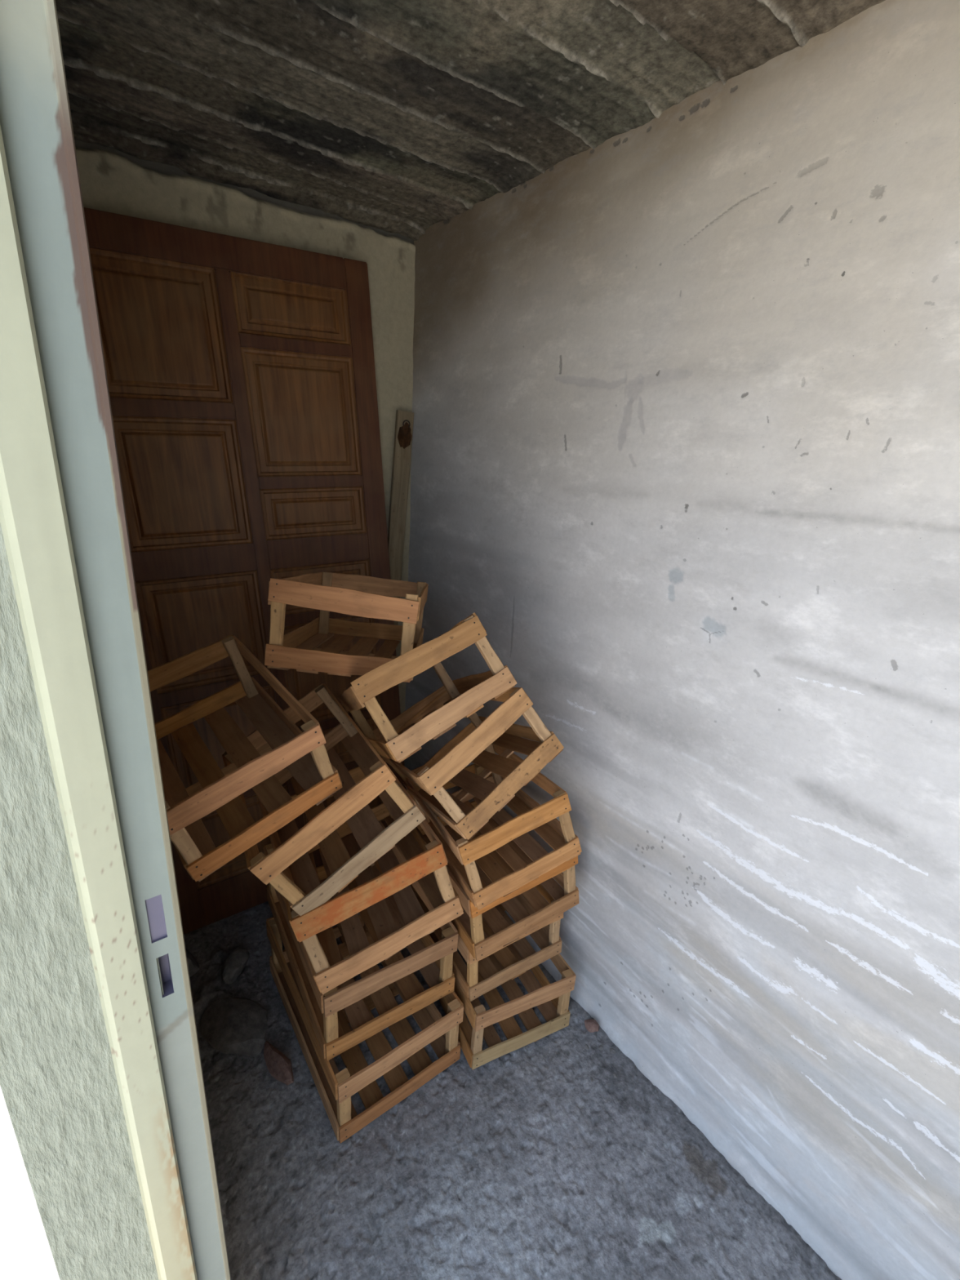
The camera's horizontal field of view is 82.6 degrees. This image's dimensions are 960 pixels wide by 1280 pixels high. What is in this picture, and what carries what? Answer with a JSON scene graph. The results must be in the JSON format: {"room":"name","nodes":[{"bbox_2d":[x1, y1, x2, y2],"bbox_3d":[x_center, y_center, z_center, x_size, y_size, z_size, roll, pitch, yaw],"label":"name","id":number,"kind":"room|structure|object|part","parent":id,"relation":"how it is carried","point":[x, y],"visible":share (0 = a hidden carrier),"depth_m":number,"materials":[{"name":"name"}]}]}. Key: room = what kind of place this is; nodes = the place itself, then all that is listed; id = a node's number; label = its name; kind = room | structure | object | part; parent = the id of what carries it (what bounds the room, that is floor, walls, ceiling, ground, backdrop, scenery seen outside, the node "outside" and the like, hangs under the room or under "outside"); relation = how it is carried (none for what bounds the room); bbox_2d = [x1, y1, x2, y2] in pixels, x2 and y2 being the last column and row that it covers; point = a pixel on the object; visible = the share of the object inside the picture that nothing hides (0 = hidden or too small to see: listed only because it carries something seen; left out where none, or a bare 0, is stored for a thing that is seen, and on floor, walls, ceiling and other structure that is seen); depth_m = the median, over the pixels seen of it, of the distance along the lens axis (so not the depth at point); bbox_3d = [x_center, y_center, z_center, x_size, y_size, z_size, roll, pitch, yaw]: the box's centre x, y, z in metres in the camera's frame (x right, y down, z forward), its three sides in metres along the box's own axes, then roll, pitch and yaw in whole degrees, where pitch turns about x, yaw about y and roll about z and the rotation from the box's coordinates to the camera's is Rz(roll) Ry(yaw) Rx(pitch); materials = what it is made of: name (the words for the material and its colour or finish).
{"room":"storage room","nodes":[
{"label":"storage room","id":0,"kind":"room"},
{"bbox_2d":[0,523,164,1279],"bbox_3d":[-0.458,0.227,0.602,0.117,2.431,2.558,-10,23,-37],"label":"wall","id":1,"kind":"structure","parent":0,"point":[59,1085],"depth_m":0.45,"materials":[{"name":"paint"}]},
{"bbox_2d":[0,0,231,1279],"bbox_3d":[-0.309,0.371,0.518,0.066,2.030,0.050,-10,23,-37],"label":"trim","id":2,"kind":"structure","parent":1,"relation":"attached to","point":[63,518],"depth_m":0.38,"materials":[{"name":"paint"}]},
{"bbox_2d":[74,139,415,713],"bbox_3d":[-0.868,-0.211,1.835,1.410,2.274,0.156,-8,22,-32],"label":"wall","id":3,"kind":"structure","parent":0,"point":[113,180],"depth_m":1.60,"materials":[{"name":"paint"}]},
{"bbox_2d":[84,207,406,934],"bbox_3d":[-0.677,-0.091,1.751,0.950,2.107,0.218,-8,22,-32],"label":"door leaf","id":4,"kind":"structure","parent":3,"relation":"in","point":[241,372],"depth_m":1.61,"materials":[{"name":"brown wood"}]},
{"bbox_3d":[-0.852,-0.812,1.441,0.323,0.335,0.028,-12,19,-31],"label":"panel","id":5,"kind":"part","parent":4,"relation":"part of","materials":[{"name":"brown wood"}]},
{"bbox_3d":[-0.848,-0.630,1.496,0.325,0.045,0.038,-11,19,-31],"label":"rail","id":6,"kind":"part","parent":4,"relation":"part of","materials":[{"name":"brown wood"}]},
{"bbox_3d":[-0.841,-0.439,1.547,0.323,0.350,0.028,-12,19,-31],"label":"panel","id":7,"kind":"part","parent":4,"relation":"part of","materials":[{"name":"brown wood"}]},
{"bbox_3d":[-0.836,-0.232,1.608,0.325,0.083,0.038,-11,19,-31],"label":"rail","id":8,"kind":"part","parent":4,"relation":"part of","materials":[{"name":"brown wood"}]},
{"bbox_3d":[-0.829,-0.032,1.662,0.323,0.332,0.028,-12,19,-31],"label":"panel","id":9,"kind":"part","parent":4,"relation":"part of","materials":[{"name":"brown wood"}]},
{"bbox_3d":[-0.825,0.149,1.716,0.325,0.045,0.038,-12,19,-31],"label":"rail","id":10,"kind":"part","parent":4,"relation":"part of","materials":[{"name":"brown wood"}]},
{"bbox_3d":[-0.706,-1.046,1.481,0.692,0.085,0.038,-11,19,-31],"label":"rail","id":11,"kind":"part","parent":4,"relation":"part of","materials":[{"name":"brown wood"}]},
{"bbox_3d":[-0.818,0.328,1.764,0.323,0.325,0.028,-12,19,-31],"label":"panel","id":12,"kind":"part","parent":4,"relation":"part of","materials":[{"name":"brown wood"}]},
{"bbox_3d":[-0.808,0.659,1.858,0.323,0.275,0.028,-12,19,-31],"label":"panel","id":13,"kind":"part","parent":4,"relation":"part of","materials":[{"name":"brown wood"}]},
{"bbox_3d":[-0.803,0.863,1.919,0.325,0.150,0.038,-12,19,-31],"label":"rail","id":14,"kind":"part","parent":4,"relation":"part of","materials":[{"name":"brown wood"}]},
{"bbox_3d":[-0.814,0.505,1.817,0.325,0.045,0.038,-11,19,-31],"label":"rail","id":15,"kind":"part","parent":4,"relation":"part of","materials":[{"name":"brown wood"}]},
{"bbox_3d":[-0.548,-0.966,1.603,0.327,0.158,0.028,-12,19,-31],"label":"panel","id":16,"kind":"part","parent":4,"relation":"part of","materials":[{"name":"brown wood"}]},
{"bbox_3d":[-0.547,-0.874,1.632,0.329,0.036,0.038,-12,19,-31],"label":"rail","id":17,"kind":"part","parent":4,"relation":"part of","materials":[{"name":"brown wood"}]},
{"bbox_3d":[-0.540,-0.687,1.682,0.327,0.350,0.028,-12,19,-31],"label":"panel","id":18,"kind":"part","parent":4,"relation":"part of","materials":[{"name":"brown wood"}]},
{"bbox_3d":[-0.536,-0.502,1.737,0.329,0.036,0.038,-12,19,-31],"label":"rail","id":19,"kind":"part","parent":4,"relation":"part of","materials":[{"name":"brown wood"}]},
{"bbox_3d":[-0.531,-0.411,1.760,0.327,0.152,0.028,-12,19,-31],"label":"panel","id":20,"kind":"part","parent":4,"relation":"part of","materials":[{"name":"brown wood"}]},
{"bbox_3d":[-0.523,-0.090,1.854,0.329,0.037,0.038,-11,19,-31],"label":"rail","id":21,"kind":"part","parent":4,"relation":"part of","materials":[{"name":"brown wood"}]},
{"bbox_3d":[-0.530,-0.296,1.796,0.329,0.090,0.038,-12,19,-31],"label":"rail","id":22,"kind":"part","parent":4,"relation":"part of","materials":[{"name":"brown wood"}]},
{"bbox_3d":[-0.524,-0.180,1.826,0.327,0.150,0.028,-12,19,-31],"label":"panel","id":23,"kind":"part","parent":4,"relation":"part of","materials":[{"name":"brown wood"}]},
{"bbox_3d":[-0.516,0.098,1.904,0.327,0.353,0.028,-12,19,-31],"label":"panel","id":24,"kind":"part","parent":4,"relation":"part of","materials":[{"name":"brown wood"}]},
{"bbox_3d":[-0.512,0.285,1.960,0.329,0.037,0.038,-12,19,-31],"label":"rail","id":25,"kind":"part","parent":4,"relation":"part of","materials":[{"name":"brown wood"}]},
{"bbox_3d":[-0.501,0.608,2.049,0.327,0.253,0.028,-12,19,-31],"label":"panel","id":26,"kind":"part","parent":4,"relation":"part of","materials":[{"name":"brown wood"}]},
{"bbox_3d":[-0.508,0.377,1.983,0.327,0.153,0.028,-11,19,-31],"label":"panel","id":27,"kind":"part","parent":4,"relation":"part of","materials":[{"name":"brown wood"}]},
{"bbox_3d":[-0.497,0.801,2.106,0.329,0.150,0.038,-12,19,-31],"label":"rail","id":28,"kind":"part","parent":4,"relation":"part of","materials":[{"name":"brown wood"}]},
{"bbox_3d":[-0.507,0.467,2.012,0.329,0.037,0.038,-11,19,-31],"label":"rail","id":29,"kind":"part","parent":4,"relation":"part of","materials":[{"name":"brown wood"}]},
{"bbox_2d":[55,0,885,240],"bbox_3d":[0.026,-0.974,0.587,1.210,0.175,2.635,-10,23,-37],"label":"ceiling","id":30,"kind":"structure","parent":0,"point":[401,117],"depth_m":1.06,"materials":[{"name":"concrete"}]},
{"bbox_2d":[183,867,841,1279],"bbox_3d":[-0.123,1.242,1.323,1.212,0.161,2.636,-10,23,-37],"label":"floor","id":31,"kind":"structure","parent":0,"point":[517,1165],"depth_m":1.25,"materials":[{"name":"concrete"}]},
{"bbox_2d":[185,947,199,977],"bbox_3d":[-0.904,0.974,1.617,0.106,0.120,0.129,18,23,37],"label":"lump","id":32,"kind":"object","parent":31,"relation":"on","point":[193,965],"visible":0.26,"depth_m":1.62,"materials":[{"name":"grey stone"}]},
{"bbox_2d":[199,996,268,1057],"bbox_3d":[-0.677,1.066,1.516,0.226,0.038,0.149,11,20,21],"label":"rock","id":33,"kind":"object","parent":31,"relation":"on","point":[230,1024],"visible":1,"depth_m":1.50,"materials":[{"name":"grey stone"}]},
{"bbox_2d":[221,946,249,984],"bbox_3d":[-0.747,0.995,1.665,0.080,0.070,0.101,-2,19,-17],"label":"lump","id":34,"kind":"object","parent":31,"relation":"on","point":[233,964],"visible":1,"depth_m":1.65,"materials":[{"name":"grey stone"}]},
{"bbox_2d":[263,1040,293,1085],"bbox_3d":[-0.528,1.100,1.425,0.053,0.050,0.142,-13,25,-42],"label":"fragment","id":35,"kind":"object","parent":31,"relation":"on","point":[278,1065],"visible":1,"depth_m":1.40,"materials":[{"name":"brown stone"}]},
{"bbox_2d":[266,915,463,1142],"bbox_3d":[-0.344,0.985,1.550,0.345,0.212,0.544,-10,24,-35],"label":"wooden crate","id":36,"kind":"object","parent":31,"relation":"on","point":[335,1089],"visible":0.6,"depth_m":1.42,"materials":[{"name":"brown wood"}]},
{"bbox_3d":[-0.616,0.927,1.653,0.030,0.198,0.022,-10,24,-35],"label":"corner post","id":37,"kind":"part","parent":36,"relation":"part of","materials":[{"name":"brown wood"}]},
{"bbox_3d":[-0.317,1.081,1.272,0.030,0.202,0.022,-10,24,-35],"label":"corner post","id":38,"kind":"part","parent":36,"relation":"part of","materials":[{"name":"brown wood"}]},
{"bbox_2d":[262,820,457,1061],"bbox_3d":[-0.354,0.772,1.532,0.349,0.216,0.550,-9,24,-32],"label":"wooden crate","id":39,"kind":"object","parent":36,"relation":"on","point":[434,961],"visible":0.48,"depth_m":1.38,"materials":[{"name":"brown wood"}]},
{"bbox_3d":[-0.622,0.705,1.647,0.030,0.207,0.022,-9,24,-32],"label":"corner post","id":40,"kind":"part","parent":39,"relation":"part of","materials":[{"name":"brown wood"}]},
{"bbox_3d":[-0.342,0.873,1.251,0.030,0.202,0.022,-9,24,-32],"label":"corner post","id":41,"kind":"part","parent":39,"relation":"part of","materials":[{"name":"brown wood"}]},
{"bbox_2d":[276,757,463,994],"bbox_3d":[-0.308,0.535,1.369,0.368,0.346,0.552,-5,20,-24],"label":"wooden crate","id":42,"kind":"object","parent":39,"relation":"on","point":[428,866],"visible":0.66,"depth_m":1.18,"materials":[{"name":"brown wood"}]},
{"bbox_3d":[-0.334,0.624,1.103,0.028,0.194,0.021,-21,18,-20],"label":"corner post","id":43,"kind":"part","parent":42,"relation":"part of","materials":[{"name":"brown wood"}]},
{"bbox_2d":[222,683,425,915],"bbox_3d":[-0.382,0.334,1.266,0.351,0.324,0.490,-7,21,-29],"label":"wooden crate","id":44,"kind":"object","parent":42,"relation":"on","point":[300,886],"visible":0.79,"depth_m":1.13,"materials":[{"name":"brown wood"}]},
{"bbox_3d":[-0.594,0.349,1.415,0.026,0.180,0.019,-37,31,-15],"label":"corner post","id":45,"kind":"part","parent":44,"relation":"part of","materials":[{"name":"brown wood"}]},
{"bbox_2d":[147,634,342,881],"bbox_3d":[-0.533,0.201,1.107,0.328,0.289,0.477,-12,24,-40],"label":"wooden crate","id":46,"kind":"object","parent":44,"relation":"on","point":[218,789],"visible":0.8,"depth_m":1.10,"materials":[{"name":"brown wood"}]},
{"bbox_3d":[-0.490,0.332,0.901,0.025,0.171,0.018,-30,40,-29],"label":"corner post","id":47,"kind":"part","parent":46,"relation":"part of","materials":[{"name":"brown wood"}]},
{"bbox_3d":[-0.575,0.068,1.313,0.026,0.168,0.018,-30,40,-29],"label":"corner post","id":48,"kind":"part","parent":46,"relation":"part of","materials":[{"name":"brown wood"}]},
{"bbox_3d":[-0.298,0.222,1.026,0.025,0.168,0.018,-30,40,-29],"label":"corner post","id":49,"kind":"part","parent":46,"relation":"part of","materials":[{"name":"brown wood"}]},
{"bbox_3d":[-0.374,0.470,1.045,0.026,0.177,0.019,-37,31,-15],"label":"corner post","id":50,"kind":"part","parent":44,"relation":"part of","materials":[{"name":"brown wood"}]},
{"bbox_3d":[-0.389,0.196,1.487,0.027,0.174,0.019,-37,31,-15],"label":"corner post","id":51,"kind":"part","parent":44,"relation":"part of","materials":[{"name":"brown wood"}]},
{"bbox_3d":[-0.169,0.316,1.117,0.026,0.174,0.019,-37,31,-15],"label":"corner post","id":52,"kind":"part","parent":44,"relation":"part of","materials":[{"name":"brown wood"}]},
{"bbox_3d":[-0.081,0.529,1.202,0.028,0.190,0.021,-21,18,-20],"label":"corner post","id":53,"kind":"part","parent":42,"relation":"part of","materials":[{"name":"brown wood"}]},
{"bbox_3d":[-0.087,0.832,1.414,0.030,0.202,0.022,-9,24,-32],"label":"corner post","id":54,"kind":"part","parent":39,"relation":"part of","materials":[{"name":"brown wood"}]},
{"bbox_3d":[-0.073,1.036,1.445,0.029,0.202,0.022,-10,24,-35],"label":"corner post","id":55,"kind":"part","parent":36,"relation":"part of","materials":[{"name":"brown wood"}]},
{"bbox_2d":[387,409,413,625],"bbox_3d":[-0.354,0.020,2.112,0.045,1.693,0.206,15,21,30],"label":"batten","id":56,"kind":"object","parent":31,"relation":"on","point":[404,420],"visible":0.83,"depth_m":1.96,"materials":[{"name":"brown wood"}]},
{"bbox_2d":[439,931,576,1069],"bbox_3d":[0.013,0.968,1.692,0.319,0.213,0.503,-6,20,-26],"label":"wooden crate","id":57,"kind":"object","parent":31,"relation":"on","point":[552,1000],"visible":0.51,"depth_m":1.52,"materials":[{"name":"brown wood"}]},
{"bbox_3d":[-0.006,1.039,1.433,0.027,0.183,0.020,-4,18,-27],"label":"corner post","id":58,"kind":"part","parent":57,"relation":"part of","materials":[{"name":"brown wood"}]},
{"bbox_2d":[397,824,563,1001],"bbox_3d":[-0.017,0.774,1.670,0.316,0.214,0.487,-7,21,-29],"label":"wooden crate","id":59,"kind":"object","parent":57,"relation":"on","point":[466,976],"visible":0.3,"depth_m":1.53,"materials":[{"name":"brown wood"}]},
{"bbox_3d":[-0.020,0.856,1.422,0.026,0.180,0.019,-11,21,-28],"label":"corner post","id":60,"kind":"part","parent":59,"relation":"part of","materials":[{"name":"brown wood"}]},
{"bbox_2d":[405,764,579,960],"bbox_3d":[-0.003,0.603,1.599,0.348,0.260,0.524,-7,21,-29],"label":"wooden crate","id":61,"kind":"object","parent":59,"relation":"on","point":[469,927],"visible":0.44,"depth_m":1.44,"materials":[{"name":"brown wood"}]},
{"bbox_3d":[-0.008,0.696,1.336,0.028,0.188,0.020,-15,22,-26],"label":"corner post","id":62,"kind":"part","parent":61,"relation":"part of","materials":[{"name":"brown wood"}]},
{"bbox_3d":[0.004,0.508,1.861,0.028,0.188,0.020,-15,22,-26],"label":"corner post","id":63,"kind":"part","parent":61,"relation":"part of","materials":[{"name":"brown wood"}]},
{"bbox_2d":[405,743,582,909],"bbox_3d":[0.012,0.440,1.413,0.313,0.309,0.474,-4,20,-22],"label":"wooden crate","id":64,"kind":"object","parent":61,"relation":"on","point":[462,855],"visible":0.73,"depth_m":1.26,"materials":[{"name":"brown wood"}]},
{"bbox_3d":[-0.176,0.454,1.560,0.024,0.160,0.018,-20,15,-19],"label":"corner post","id":65,"kind":"part","parent":64,"relation":"part of","materials":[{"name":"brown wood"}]},
{"bbox_3d":[-0.017,0.505,1.184,0.024,0.165,0.018,-20,15,-19],"label":"corner post","id":66,"kind":"part","parent":64,"relation":"part of","materials":[{"name":"brown wood"}]},
{"bbox_2d":[380,684,564,839],"bbox_3d":[-0.052,0.270,1.366,0.339,0.449,0.538,-4,20,-22],"label":"wooden crate","id":67,"kind":"object","parent":64,"relation":"on","point":[498,729],"visible":0.8,"depth_m":1.18,"materials":[{"name":"brown wood"}]},
{"bbox_3d":[-0.225,0.358,1.525,0.026,0.171,0.018,-39,11,-19],"label":"corner post","id":68,"kind":"part","parent":67,"relation":"part of","materials":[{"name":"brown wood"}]},
{"bbox_2d":[337,612,516,763],"bbox_3d":[-0.156,0.125,1.338,0.349,0.476,0.556,-2,19,-18],"label":"wooden crate","id":69,"kind":"object","parent":67,"relation":"on","point":[474,691],"visible":0.97,"depth_m":1.13,"materials":[{"name":"brown wood"}]},
{"bbox_2d":[264,571,428,682],"bbox_3d":[-0.305,-0.058,1.391,0.324,0.284,0.520,3,18,-4],"label":"wooden crate","id":70,"kind":"object","parent":69,"relation":"on","point":[357,595],"visible":0.84,"depth_m":1.16,"materials":[{"name":"brown wood"}]},
{"bbox_3d":[-0.428,-0.034,1.153,0.027,0.186,0.020,6,9,-4],"label":"corner post","id":71,"kind":"part","parent":70,"relation":"part of","materials":[{"name":"brown wood"}]},
{"bbox_3d":[-0.455,-0.107,1.609,0.027,0.182,0.020,6,9,-4],"label":"corner post","id":72,"kind":"part","parent":70,"relation":"part of","materials":[{"name":"brown wood"}]},
{"bbox_3d":[-0.155,-0.006,1.175,0.027,0.186,0.020,6,9,-4],"label":"corner post","id":73,"kind":"part","parent":70,"relation":"part of","materials":[{"name":"brown wood"}]},
{"bbox_3d":[-0.182,-0.080,1.630,0.027,0.185,0.020,6,9,-4],"label":"corner post","id":74,"kind":"part","parent":70,"relation":"part of","materials":[{"name":"brown wood"}]},
{"bbox_3d":[-0.328,0.222,1.504,0.026,0.175,0.019,-32,2,-19],"label":"corner post","id":75,"kind":"part","parent":69,"relation":"part of","materials":[{"name":"brown wood"}]},
{"bbox_3d":[-0.196,0.159,1.084,0.026,0.174,0.019,-32,2,-19],"label":"corner post","id":76,"kind":"part","parent":69,"relation":"part of","materials":[{"name":"brown wood"}]},
{"bbox_3d":[-0.115,0.091,1.591,0.026,0.175,0.019,-32,2,-19],"label":"corner post","id":77,"kind":"part","parent":69,"relation":"part of","materials":[{"name":"brown wood"}]},
{"bbox_3d":[0.018,0.028,1.171,0.026,0.173,0.019,-32,2,-19],"label":"corner post","id":78,"kind":"part","parent":69,"relation":"part of","materials":[{"name":"brown wood"}]},
{"bbox_3d":[-0.067,0.335,1.124,0.026,0.173,0.018,-39,11,-19],"label":"corner post","id":79,"kind":"part","parent":67,"relation":"part of","materials":[{"name":"brown wood"}]},
{"bbox_3d":[-0.036,0.204,1.609,0.026,0.171,0.018,-39,11,-19],"label":"corner post","id":80,"kind":"part","parent":67,"relation":"part of","materials":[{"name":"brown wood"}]},
{"bbox_3d":[0.123,0.182,1.207,0.025,0.169,0.018,-39,11,-19],"label":"corner post","id":81,"kind":"part","parent":67,"relation":"part of","materials":[{"name":"brown wood"}]},
{"bbox_3d":[0.041,0.371,1.640,0.024,0.162,0.018,-20,15,-19],"label":"corner post","id":82,"kind":"part","parent":64,"relation":"part of","materials":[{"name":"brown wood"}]},
{"bbox_3d":[0.200,0.425,1.265,0.024,0.163,0.018,-20,15,-19],"label":"corner post","id":83,"kind":"part","parent":64,"relation":"part of","materials":[{"name":"brown wood"}]},
{"bbox_3d":[0.239,0.629,1.462,0.028,0.191,0.020,-15,22,-26],"label":"corner post","id":84,"kind":"part","parent":61,"relation":"part of","materials":[{"name":"brown wood"}]},
{"bbox_3d":[0.212,0.814,1.549,0.026,0.177,0.019,-11,21,-28],"label":"corner post","id":85,"kind":"part","parent":59,"relation":"part of","materials":[{"name":"brown wood"}]},
{"bbox_3d":[0.239,1.021,1.556,0.027,0.183,0.020,-4,18,-27],"label":"corner post","id":86,"kind":"part","parent":57,"relation":"part of","materials":[{"name":"brown wood"}]},
{"bbox_2d":[584,1018,599,1032],"bbox_3d":[0.327,1.117,1.585,0.042,0.024,0.041,-3,20,-21],"label":"fragment","id":87,"kind":"object","parent":31,"relation":"on","point":[592,1025],"visible":1,"depth_m":1.58,"materials":[{"name":"pink stone"}]},
{"bbox_2d":[609,1048,615,1053],"bbox_3d":[0.370,1.147,1.525,0.014,0.011,0.016,-6,21,-28],"label":"pebble","id":88,"kind":"object","parent":31,"relation":"on","point":[611,1050],"visible":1,"depth_m":1.52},
{"bbox_2d":[404,0,959,1279],"bbox_3d":[0.496,0.065,1.277,0.164,2.275,2.488,-10,23,-37],"label":"wall","id":89,"kind":"structure","parent":0,"point":[685,446],"depth_m":1.10,"materials":[{"name":"paint"}]},
{"label":"outside","id":90,"kind":"structure","parent":0,"visible":0},
{"bbox_2d":[0,1086,59,1279],"bbox_3d":[-3.609,1.984,-1.526,7.905,0.117,13.000,-10,23,-37],"label":"ground","id":91,"kind":"structure","parent":90,"point":[25,1253],"depth_m":1.15,"materials":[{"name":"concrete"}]}
]}

